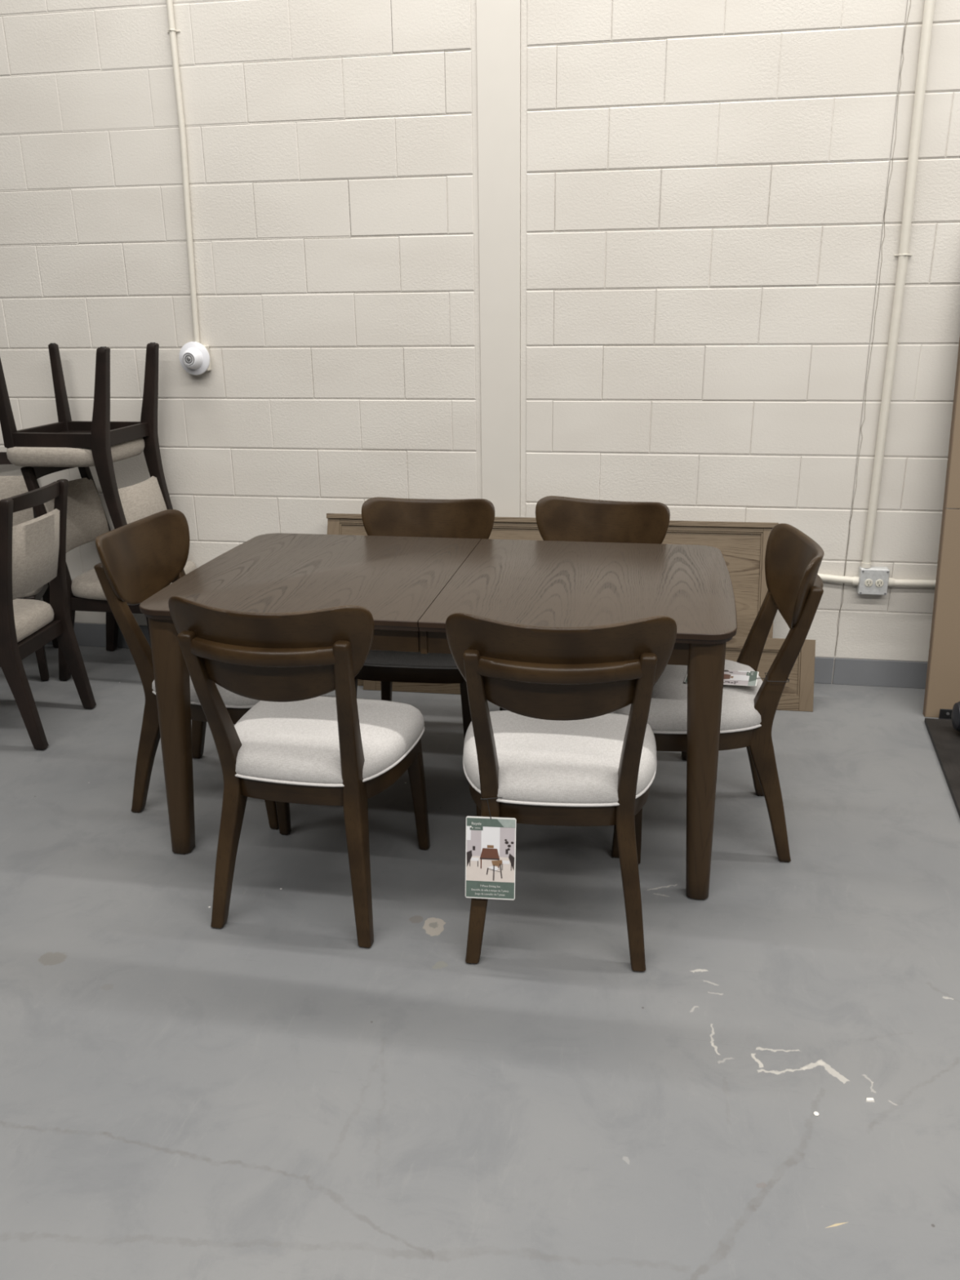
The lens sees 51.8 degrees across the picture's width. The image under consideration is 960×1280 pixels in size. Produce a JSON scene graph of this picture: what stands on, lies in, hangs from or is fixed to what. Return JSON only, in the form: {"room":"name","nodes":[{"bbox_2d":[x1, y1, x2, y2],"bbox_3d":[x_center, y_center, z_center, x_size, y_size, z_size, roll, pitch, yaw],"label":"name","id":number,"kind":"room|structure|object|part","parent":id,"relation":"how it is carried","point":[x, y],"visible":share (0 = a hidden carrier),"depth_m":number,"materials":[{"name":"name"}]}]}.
{"room":"store","nodes":[
{"label":"store","id":0,"kind":"room"},
{"bbox_2d":[0,644,959,1279],"bbox_3d":[-0.451,1.584,0.447,8.400,0.100,9.250,3,19,10],"label":"floor","id":1,"kind":"structure","parent":0,"point":[268,1094],"depth_m":2.29,"materials":[{"name":"paint"}]},
{"bbox_2d":[0,452,57,681],"bbox_3d":[-2.225,-0.328,4.474,0.480,0.958,0.557,-5,19,-14],"label":"chair","id":2,"kind":"object","parent":1,"relation":"on","point":[10,486],"visible":0.33,"depth_m":4.59,"materials":[{"name":"beige fabric"}]},
{"bbox_3d":[-2.294,-0.833,4.556,0.372,0.055,0.059,-6,19,-14],"label":"rail","id":3,"kind":"part","parent":2,"relation":"part of","materials":[{"name":"brown wood"}]},
{"bbox_3d":[-2.209,-0.268,4.432,0.480,0.088,0.435,-6,19,-14],"label":"seat","id":4,"kind":"part","parent":2,"relation":"part of","materials":[{"name":"grey fabric"}]},
{"bbox_3d":[-2.213,-0.207,4.473,0.432,0.058,0.423,-6,19,-14],"label":"seat frame","id":5,"kind":"part","parent":2,"relation":"part of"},
{"bbox_3d":[-1.967,-0.009,4.391,0.046,0.394,0.049,-6,19,-14],"label":"leg","id":6,"kind":"part","parent":2,"relation":"part of","materials":[{"name":"brown wood"}]},
{"bbox_3d":[-2.082,-0.409,4.701,0.042,0.955,0.142,-6,19,-14],"label":"leg","id":7,"kind":"part","parent":2,"relation":"part of","materials":[{"name":"black wood"}]},
{"bbox_2d":[0,479,96,750],"bbox_3d":[-1.879,-0.107,3.813,0.557,0.958,0.480,1,19,5],"label":"chair","id":8,"kind":"object","parent":1,"relation":"on","point":[33,553],"visible":1,"depth_m":3.72,"materials":[{"name":"black wood"}]},
{"bbox_3d":[-1.701,-0.040,3.606,0.142,0.955,0.042,1,19,5],"label":"leg","id":9,"kind":"part","parent":8,"relation":"part of","materials":[{"name":"brown wood"}]},
{"bbox_3d":[-1.919,0.001,3.853,0.423,0.058,0.432,1,19,5],"label":"seat frame","id":10,"kind":"part","parent":8,"relation":"part of","materials":[{"name":"brown wood"}]},
{"bbox_3d":[-1.636,-0.530,3.644,0.059,0.055,0.372,1,19,5],"label":"rail","id":11,"kind":"part","parent":8,"relation":"part of","materials":[{"name":"black wood"}]},
{"bbox_3d":[-1.939,-0.066,3.832,0.435,0.088,0.480,1,19,5],"label":"seat","id":12,"kind":"part","parent":8,"relation":"part of","materials":[{"name":"white fabric"}]},
{"bbox_3d":[-1.665,-0.170,3.983,0.142,0.955,0.042,1,19,5],"label":"leg","id":13,"kind":"part","parent":8,"relation":"part of","materials":[{"name":"black wood"}]},
{"bbox_2d":[20,466,196,680],"bbox_3d":[-1.616,-0.327,4.446,0.557,0.958,0.480,3,19,10],"label":"chair","id":14,"kind":"object","parent":1,"relation":"on","point":[86,518],"visible":0.33,"depth_m":4.40,"materials":[{"name":"beige fabric"}]},
{"bbox_3d":[-1.845,-0.273,4.293,0.142,0.955,0.042,3,19,10],"label":"leg","id":15,"kind":"part","parent":14,"relation":"part of","materials":[{"name":"black wood"}]},
{"bbox_3d":[-1.867,-0.765,4.342,0.059,0.055,0.372,3,19,10],"label":"rail","id":16,"kind":"part","parent":14,"relation":"part of","materials":[{"name":"brown wood"}]},
{"bbox_2d":[0,342,173,528],"bbox_3d":[-1.654,-0.767,4.242,0.557,0.958,0.480,3,19,10],"label":"chair","id":17,"kind":"object","parent":14,"relation":"on","point":[100,442],"visible":0.82,"depth_m":4.08,"materials":[{"name":"black wood"}]},
{"bbox_3d":[-1.929,-0.978,4.006,0.049,0.394,0.046,3,19,10],"label":"leg","id":18,"kind":"part","parent":17,"relation":"part of","materials":[{"name":"brown wood"}]},
{"bbox_3d":[-1.859,-1.106,4.380,0.049,0.394,0.046,3,19,10],"label":"leg","id":19,"kind":"part","parent":17,"relation":"part of","materials":[{"name":"brown wood"}]},
{"bbox_3d":[-1.715,-0.812,4.239,0.435,0.088,0.480,3,19,10],"label":"seat","id":20,"kind":"part","parent":17,"relation":"part of","materials":[{"name":"beige fabric"}]},
{"bbox_3d":[-1.697,-0.878,4.212,0.423,0.058,0.432,3,19,10],"label":"seat frame","id":21,"kind":"part","parent":17,"relation":"part of","materials":[{"name":"brown wood"}]},
{"bbox_3d":[-1.496,-0.693,4.023,0.142,0.955,0.042,3,19,10],"label":"leg","id":22,"kind":"part","parent":17,"relation":"part of","materials":[{"name":"brown wood"}]},
{"bbox_3d":[-1.425,-0.821,4.396,0.142,0.955,0.042,3,19,10],"label":"leg","id":23,"kind":"part","parent":17,"relation":"part of","materials":[{"name":"brown wood"}]},
{"bbox_3d":[-1.774,-0.401,4.665,0.142,0.955,0.042,3,19,10],"label":"leg","id":24,"kind":"part","parent":14,"relation":"part of","materials":[{"name":"black wood"}]},
{"bbox_3d":[-1.573,-0.216,4.476,0.423,0.058,0.432,3,19,10],"label":"seat frame","id":25,"kind":"part","parent":14,"relation":"part of","materials":[{"name":"black wood"}]},
{"bbox_3d":[-1.555,-0.282,4.450,0.435,0.088,0.480,3,19,10],"label":"seat","id":26,"kind":"part","parent":14,"relation":"part of","materials":[{"name":"beige fabric"}]},
{"bbox_3d":[-1.411,0.013,4.308,0.049,0.394,0.046,3,19,10],"label":"leg","id":27,"kind":"part","parent":14,"relation":"part of","materials":[{"name":"brown wood"}]},
{"bbox_2d":[93,509,279,829],"bbox_3d":[-0.881,0.075,3.288,0.588,0.929,0.524,3,19,11],"label":"dining chair","id":28,"kind":"object","parent":1,"relation":"on","point":[140,558],"visible":0.57,"depth_m":3.20,"materials":[{"name":"brown wood"}]},
{"bbox_3d":[-1.086,0.164,3.169,0.181,0.843,0.062,-3,19,-5],"label":"leg","id":29,"kind":"part","parent":28,"relation":"part of","materials":[{"name":"brown wood"}]},
{"bbox_3d":[-1.112,-0.256,3.226,0.107,0.258,0.523,3,19,11],"label":"backrest","id":30,"kind":"part","parent":28,"relation":"part of","materials":[{"name":"brown wood"}]},
{"bbox_3d":[-1.011,0.048,3.504,0.181,0.843,0.062,10,22,28],"label":"leg","id":31,"kind":"part","parent":28,"relation":"part of","materials":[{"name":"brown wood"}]},
{"bbox_3d":[-0.823,0.079,3.277,0.466,0.090,0.521,3,19,11],"label":"seat","id":32,"kind":"part","parent":28,"relation":"part of","materials":[{"name":"fabric"}]},
{"bbox_3d":[-0.822,0.148,3.301,0.441,0.060,0.493,3,19,11],"label":"seat frame","id":33,"kind":"part","parent":28,"relation":"part of","materials":[{"name":"brown wood"}]},
{"bbox_3d":[-0.677,0.396,3.119,0.075,0.426,0.056,3,19,11],"label":"leg","id":34,"kind":"part","parent":28,"relation":"part of","materials":[{"name":"brown wood"}]},
{"bbox_2d":[168,595,430,948],"bbox_3d":[-0.459,0.275,2.687,0.524,0.929,0.588,3,19,12],"label":"dining chair","id":35,"kind":"object","parent":1,"relation":"on","point":[299,744],"visible":1,"depth_m":2.54,"materials":[{"name":"brown wood"}]},
{"bbox_3d":[-0.673,0.359,2.581,0.062,0.843,0.181,10,22,29],"label":"leg","id":36,"kind":"part","parent":35,"relation":"part of","materials":[{"name":"brown wood"}]},
{"bbox_3d":[-0.513,0.031,2.365,0.523,0.258,0.107,3,19,12],"label":"backrest","id":37,"kind":"part","parent":35,"relation":"part of","materials":[{"name":"brown wood"}]},
{"bbox_3d":[-0.613,0.420,3.046,0.056,0.426,0.075,3,19,12],"label":"leg","id":38,"kind":"part","parent":35,"relation":"part of","materials":[{"name":"brown wood"}]},
{"bbox_3d":[-0.446,0.257,2.743,0.521,0.090,0.466,3,19,12],"label":"seat","id":39,"kind":"part","parent":35,"relation":"part of","materials":[{"name":"fabric"}]},
{"bbox_3d":[-0.445,0.326,2.766,0.493,0.060,0.441,3,19,12],"label":"seat frame","id":40,"kind":"part","parent":35,"relation":"part of","materials":[{"name":"brown wood"}]},
{"bbox_3d":[-0.319,0.381,2.505,0.062,0.843,0.181,-2,19,-5],"label":"leg","id":41,"kind":"part","parent":35,"relation":"part of","materials":[{"name":"brown wood"}]},
{"bbox_3d":[-0.190,0.446,2.955,0.056,0.426,0.075,3,19,12],"label":"leg","id":42,"kind":"part","parent":35,"relation":"part of","materials":[{"name":"brown wood"}]},
{"bbox_2d":[354,497,494,738],"bbox_3d":[-0.217,-0.035,3.635,0.505,0.896,0.567,2,19,8],"label":"dining chair","id":43,"kind":"object","parent":1,"relation":"on","point":[467,518],"visible":0.32,"depth_m":3.69,"materials":[{"name":"brown wood"}]},
{"bbox_3d":[-0.457,0.265,3.517,0.054,0.411,0.073,2,19,8],"label":"leg","id":44,"kind":"part","parent":43,"relation":"part of","materials":[{"name":"brown wood"}]},
{"bbox_3d":[-0.365,-0.056,3.828,0.060,0.814,0.175,-4,19,-9],"label":"leg","id":45,"kind":"part","parent":43,"relation":"part of","materials":[{"name":"brown wood"}]},
{"bbox_3d":[-0.225,0.051,3.605,0.476,0.058,0.425,2,19,8],"label":"seat frame","id":46,"kind":"part","parent":43,"relation":"part of","materials":[{"name":"brown wood"}]},
{"bbox_3d":[-0.226,-0.015,3.582,0.503,0.087,0.450,2,19,8],"label":"seat","id":47,"kind":"part","parent":43,"relation":"part of","materials":[{"name":"fabric"}]},
{"bbox_3d":[-0.188,-0.413,3.739,0.505,0.248,0.104,2,19,8],"label":"backrest","id":48,"kind":"part","parent":43,"relation":"part of","materials":[{"name":"brown wood"}]},
{"bbox_3d":[-0.044,0.280,3.457,0.054,0.411,0.073,2,19,8],"label":"leg","id":49,"kind":"part","parent":43,"relation":"part of","materials":[{"name":"brown wood"}]},
{"bbox_2d":[139,533,737,899],"bbox_3d":[-0.075,0.165,3.218,1.689,0.785,0.980,3,19,10],"label":"dining table","id":50,"kind":"object","parent":1,"relation":"on","point":[410,587],"visible":0.81,"depth_m":2.91,"materials":[{"name":"brown wood"}]},
{"bbox_3d":[-0.896,0.283,2.954,0.098,0.752,0.123,3,19,10],"label":"leg","id":51,"kind":"part","parent":50,"relation":"part of","materials":[{"name":"brown wood"}]},
{"bbox_3d":[0.744,0.081,3.481,0.098,0.752,0.100,3,19,10],"label":"leg","id":52,"kind":"part","parent":50,"relation":"part of","materials":[{"name":"brown wood"}]},
{"bbox_3d":[0.596,0.351,2.696,0.098,0.752,0.123,3,19,10],"label":"leg","id":53,"kind":"part","parent":50,"relation":"part of","materials":[{"name":"brown wood"}]},
{"bbox_2d":[326,513,778,685],"bbox_3d":[0.264,-0.146,4.232,1.926,0.724,0.272,2,19,9],"label":"headboard","id":54,"kind":"object","parent":1,"relation":"on","point":[742,545],"visible":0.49,"depth_m":4.10,"materials":[{"name":"brown wood"}]},
{"bbox_3d":[0.251,0.182,4.233,1.808,0.100,0.030,2,1,9],"label":"rail","id":55,"kind":"part","parent":54,"relation":"part of","materials":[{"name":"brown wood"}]},
{"bbox_3d":[0.265,-0.174,4.232,1.816,0.620,0.016,2,1,9],"label":"panel","id":56,"kind":"part","parent":54,"relation":"part of","materials":[{"name":"brown wood"}]},
{"bbox_3d":[0.277,-0.488,4.226,1.808,0.018,0.030,2,1,9],"label":"rail","id":57,"kind":"part","parent":54,"relation":"part of","materials":[{"name":"brown wood"}]},
{"bbox_3d":[0.278,-0.508,4.225,1.926,0.022,0.044,2,1,9],"label":"cap rail","id":58,"kind":"part","parent":54,"relation":"part of","materials":[{"name":"brown wood"}]},
{"bbox_2d":[445,612,676,972],"bbox_3d":[0.204,0.309,2.561,0.524,0.929,0.588,1,19,5],"label":"dining chair","id":59,"kind":"object","parent":1,"relation":"on","point":[558,753],"visible":0.96,"depth_m":2.37,"materials":[{"name":"brown wood"}]},
{"bbox_3d":[0.014,0.462,2.899,0.056,0.426,0.075,1,19,5],"label":"leg","id":60,"kind":"part","parent":59,"relation":"part of","materials":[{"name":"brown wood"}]},
{"bbox_3d":[0.005,0.402,2.430,0.084,0.843,0.171,1,19,5],"label":"leg","id":61,"kind":"part","parent":59,"relation":"part of","materials":[{"name":"brown wood"}]},
{"bbox_2d":[465,797,515,900],"bbox_3d":[0.030,0.503,2.476,0.124,0.251,0.130,1,19,6],"label":"tag","id":62,"kind":"object","parent":59,"relation":"hanging from","point":[491,842],"visible":1,"depth_m":2.44,"materials":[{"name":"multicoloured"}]},
{"bbox_3d":[-0.028,0.477,2.443,0.010,0.035,0.001,1,6,6],"label":"printed frame","id":63,"kind":"part","parent":62,"relation":"part of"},
{"bbox_3d":[-0.012,0.543,2.448,0.020,0.008,0.001,1,6,6],"label":"printed seat","id":64,"kind":"part","parent":62,"relation":"part of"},
{"bbox_2d":[466,826,515,857],"bbox_3d":[0.026,0.529,2.443,0.119,0.146,0.002,1,6,6],"label":"picture","id":65,"kind":"object","parent":62,"relation":"attached to","point":[508,833],"depth_m":2.44},
{"bbox_3d":[0.034,0.565,2.446,0.029,0.013,0.001,1,6,6],"label":"printed seat","id":66,"kind":"part","parent":62,"relation":"part of","materials":[{"name":"white paper"}]},
{"bbox_3d":[0.063,0.549,2.441,0.020,0.008,0.001,1,6,6],"label":"printed seat","id":67,"kind":"part","parent":62,"relation":"part of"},
{"bbox_3d":[0.210,0.360,2.641,0.493,0.060,0.441,1,19,5],"label":"seat frame","id":68,"kind":"part","parent":59,"relation":"part of","materials":[{"name":"brown wood"}]},
{"bbox_3d":[0.209,0.291,2.618,0.521,0.090,0.466,1,19,5],"label":"seat","id":69,"kind":"part","parent":59,"relation":"part of","materials":[{"name":"fabric"}]},
{"bbox_3d":[0.179,0.066,2.235,0.523,0.258,0.107,1,19,5],"label":"backrest","id":70,"kind":"part","parent":59,"relation":"part of","materials":[{"name":"brown wood"}]},
{"bbox_3d":[0.373,0.409,2.397,0.084,0.843,0.171,1,19,5],"label":"leg","id":71,"kind":"part","parent":59,"relation":"part of","materials":[{"name":"brown wood"}]},
{"bbox_3d":[0.445,0.470,2.860,0.056,0.426,0.075,1,19,5],"label":"leg","id":72,"kind":"part","parent":59,"relation":"part of","materials":[{"name":"brown wood"}]},
{"bbox_2d":[499,495,670,711],"bbox_3d":[0.379,-0.026,3.586,0.505,0.896,0.567,7,20,21],"label":"dining chair","id":73,"kind":"object","parent":1,"relation":"on","point":[558,518],"visible":0.26,"depth_m":3.69,"materials":[{"name":"brown wood"}]},
{"bbox_3d":[0.459,-0.401,3.677,0.505,0.248,0.104,7,20,21],"label":"backrest","id":74,"kind":"part","parent":73,"relation":"part of","materials":[{"name":"brown wood"}]},
{"bbox_2d":[363,636,815,711],"bbox_3d":[0.429,0.108,4.166,1.880,0.284,0.127,2,19,9],"label":"footboard","id":75,"kind":"object","parent":1,"relation":"on","point":[797,695],"visible":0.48,"depth_m":4.03,"materials":[{"name":"brown wood"}]},
{"bbox_3d":[0.424,0.224,4.165,1.770,0.060,0.030,2,-1,9],"label":"rail","id":76,"kind":"part","parent":75,"relation":"part of","materials":[{"name":"brown wood"}]},
{"bbox_3d":[0.430,0.102,4.169,1.778,0.192,0.016,2,-1,9],"label":"panel","id":77,"kind":"part","parent":75,"relation":"part of","materials":[{"name":"brown wood"}]},
{"bbox_3d":[0.434,-0.014,4.168,1.770,0.048,0.030,2,-1,9],"label":"rail","id":78,"kind":"part","parent":75,"relation":"part of","materials":[{"name":"brown wood"}]},
{"bbox_2d":[611,523,824,862],"bbox_3d":[0.702,0.145,3.023,0.588,0.929,0.524,1,19,6],"label":"dining chair","id":79,"kind":"object","parent":1,"relation":"on","point":[793,559],"visible":0.74,"depth_m":2.87,"materials":[{"name":"brown wood"}]},
{"bbox_3d":[0.432,0.448,2.926,0.075,0.426,0.056,1,19,6],"label":"leg","id":80,"kind":"part","parent":79,"relation":"part of","materials":[{"name":"brown wood"}]},
{"bbox_3d":[0.643,0.145,3.029,0.466,0.090,0.521,1,19,6],"label":"seat","id":81,"kind":"part","parent":79,"relation":"part of","materials":[{"name":"fabric"}]},
{"bbox_3d":[0.643,0.214,3.053,0.441,0.060,0.493,1,19,6],"label":"seat frame","id":82,"kind":"part","parent":79,"relation":"part of","materials":[{"name":"brown wood"}]},
{"bbox_2d":[684,670,789,686],"bbox_3d":[0.753,0.101,2.900,0.297,0.068,0.207,5,20,17],"label":"tag","id":83,"kind":"object","parent":79,"relation":"on","point":[738,677],"visible":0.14,"depth_m":2.94,"materials":[{"name":"white paper"}]},
{"bbox_2d":[723,670,748,684],"bbox_3d":[0.734,0.111,2.956,0.146,0.001,0.119,2,19,18],"label":"picture","id":84,"kind":"object","parent":83,"relation":"on","point":[740,682],"depth_m":2.92},
{"bbox_3d":[0.891,0.131,3.189,0.181,0.843,0.062,-5,19,-11],"label":"leg","id":85,"kind":"part","parent":79,"relation":"part of","materials":[{"name":"brown wood"}]},
{"bbox_3d":[0.854,0.248,2.849,0.181,0.843,0.062,7,20,23],"label":"leg","id":86,"kind":"part","parent":79,"relation":"part of","materials":[{"name":"brown wood"}]},
{"bbox_3d":[0.928,-0.167,2.891,0.107,0.258,0.523,1,19,6],"label":"backrest","id":87,"kind":"part","parent":79,"relation":"part of","materials":[{"name":"brown wood"}]},
{"bbox_2d":[826,1222,848,1227],"bbox_3d":[0.645,1.057,1.789,0.049,0.003,0.004,-4,19,-9],"label":"wood sliver","id":88,"kind":"object","parent":1,"relation":"on","point":[835,1224],"visible":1,"depth_m":1.79,"materials":[{"name":"beige wood"}]},
{"bbox_2d":[866,1097,874,1102],"bbox_3d":[0.814,0.960,2.065,0.017,0.004,0.009,0,19,3],"label":"chip","id":89,"kind":"object","parent":1,"relation":"on","point":[868,1100],"visible":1,"depth_m":2.06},
{"bbox_2d":[922,337,959,717],"bbox_3d":[2.382,-0.603,3.684,1.203,1.884,0.317,3,19,10],"label":"leaning board","id":90,"kind":"object","parent":1,"relation":"on","point":[942,689],"visible":1,"depth_m":3.85,"materials":[{"name":"brown wood"}]},
{"bbox_3d":[2.375,-0.073,3.781,1.200,0.823,0.033,3,11,10],"label":"panel","id":91,"kind":"part","parent":90,"relation":"part of","materials":[{"name":"brown wood"}]},
{"bbox_3d":[2.389,-1.009,3.609,1.200,1.074,0.033,3,11,10],"label":"panel","id":92,"kind":"part","parent":90,"relation":"part of","materials":[{"name":"brown wood"}]},
{"bbox_2d":[924,717,959,817],"bbox_3d":[1.698,0.448,3.507,0.193,0.018,0.830,3,19,10],"label":"mat","id":93,"kind":"object","parent":1,"relation":"on","point":[945,740],"visible":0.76,"depth_m":3.62,"materials":[{"name":"black rubber"}]},
{"bbox_2d":[938,708,952,719],"bbox_3d":[1.983,0.304,3.860,0.350,0.044,0.030,3,19,10],"label":"metal bracket","id":94,"kind":"object","parent":1,"relation":"on","point":[944,713],"visible":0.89,"depth_m":3.89,"materials":[{"name":"black metal"}]},
{"bbox_2d":[951,701,959,732],"bbox_3d":[2.006,0.297,3.682,0.460,0.140,0.140,3,19,10],"label":"bag","id":95,"kind":"object","parent":1,"relation":"on","point":[955,716],"visible":1,"depth_m":3.70,"materials":[{"name":"black plastic"}]},
{"bbox_2d":[0,0,959,683],"bbox_3d":[0.318,-1.470,4.084,8.400,3.409,0.252,3,19,10],"label":"wall","id":96,"kind":"structure","parent":0,"point":[713,192],"depth_m":3.99,"materials":[{"name":"white brick"}]},
{"bbox_2d":[165,0,199,342],"bbox_3d":[-1.219,-2.170,3.984,0.068,1.865,0.033,3,19,10],"label":"conduit","id":97,"kind":"object","parent":96,"relation":"attached to","point":[171,30],"visible":0.98,"depth_m":4.05,"materials":[{"name":"white metal"}]},
{"bbox_2d":[178,341,211,374],"bbox_3d":[-1.237,-1.217,4.274,0.140,0.140,0.107,3,19,10],"label":"holder","id":98,"kind":"object","parent":96,"relation":"attached to","point":[194,357],"visible":1,"depth_m":4.26,"materials":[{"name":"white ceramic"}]},
{"bbox_2d":[182,352,194,365],"bbox_3d":[-1.246,-1.201,4.227,0.053,0.053,0.007,3,19,10],"label":"socket","id":99,"kind":"object","parent":98,"relation":"attached to","point":[188,357],"depth_m":4.23,"materials":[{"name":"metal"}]},
{"bbox_2d":[47,622,928,688],"bbox_3d":[0.317,0.077,4.487,8.400,0.119,0.012,3,19,10],"label":"baseboard","id":100,"kind":"structure","parent":96,"relation":"attached to","point":[876,673],"depth_m":4.26,"materials":[{"name":"grey paint"}]},
{"bbox_2d":[475,0,520,517],"bbox_3d":[0.097,-1.491,4.090,0.167,3.350,0.204,3,19,10],"label":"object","id":101,"kind":"structure","parent":96,"relation":"attached to","point":[498,22],"depth_m":3.95,"materials":[{"name":"paint"}]},
{"bbox_2d":[817,573,853,583],"bbox_3d":[0.633,-0.295,4.273,1.863,0.039,0.032,3,19,10],"label":"conduit","id":102,"kind":"object","parent":96,"relation":"attached to","point":[829,578],"visible":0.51,"depth_m":4.11,"materials":[{"name":"white metal"}]},
{"bbox_2d":[851,561,894,595],"bbox_3d":[1.628,-0.254,4.093,0.167,0.133,0.054,3,19,10],"label":"power outlet","id":103,"kind":"object","parent":96,"relation":"attached to","point":[873,580],"visible":1,"depth_m":4.07,"materials":[{"name":"metal"}]},
{"bbox_2d":[864,578,872,586],"bbox_3d":[1.603,-0.235,4.079,0.033,0.033,0.005,3,19,10],"label":"receptacle","id":104,"kind":"object","parent":103,"relation":"attached to","point":[868,582],"depth_m":4.08,"materials":[{"name":"white plastic"}]},
{"bbox_3d":[1.625,-0.239,4.078,0.112,0.108,0.008,3,19,10],"label":"plate","id":105,"kind":"part","parent":103,"relation":"part of","materials":[{"name":"metal"}]},
{"bbox_2d":[875,579,884,586],"bbox_3d":[1.645,-0.234,4.071,0.033,0.033,0.005,3,19,10],"label":"receptacle","id":106,"kind":"object","parent":103,"relation":"attached to","point":[878,583],"depth_m":4.07,"materials":[{"name":"white plastic"}]},
{"bbox_2d":[862,0,934,563],"bbox_3d":[1.582,-1.619,3.638,0.068,2.752,0.042,3,19,10],"label":"conduit","id":107,"kind":"object","parent":96,"relation":"attached to","point":[929,5],"visible":1,"depth_m":3.70,"materials":[{"name":"white metal"}]},
{"bbox_2d":[893,578,935,587],"bbox_3d":[2.186,-0.216,4.007,0.982,0.031,0.032,3,19,10],"label":"conduit","id":108,"kind":"object","parent":96,"relation":"attached to","point":[905,583],"visible":0.67,"depth_m":4.07,"materials":[{"name":"white metal"}]}
]}

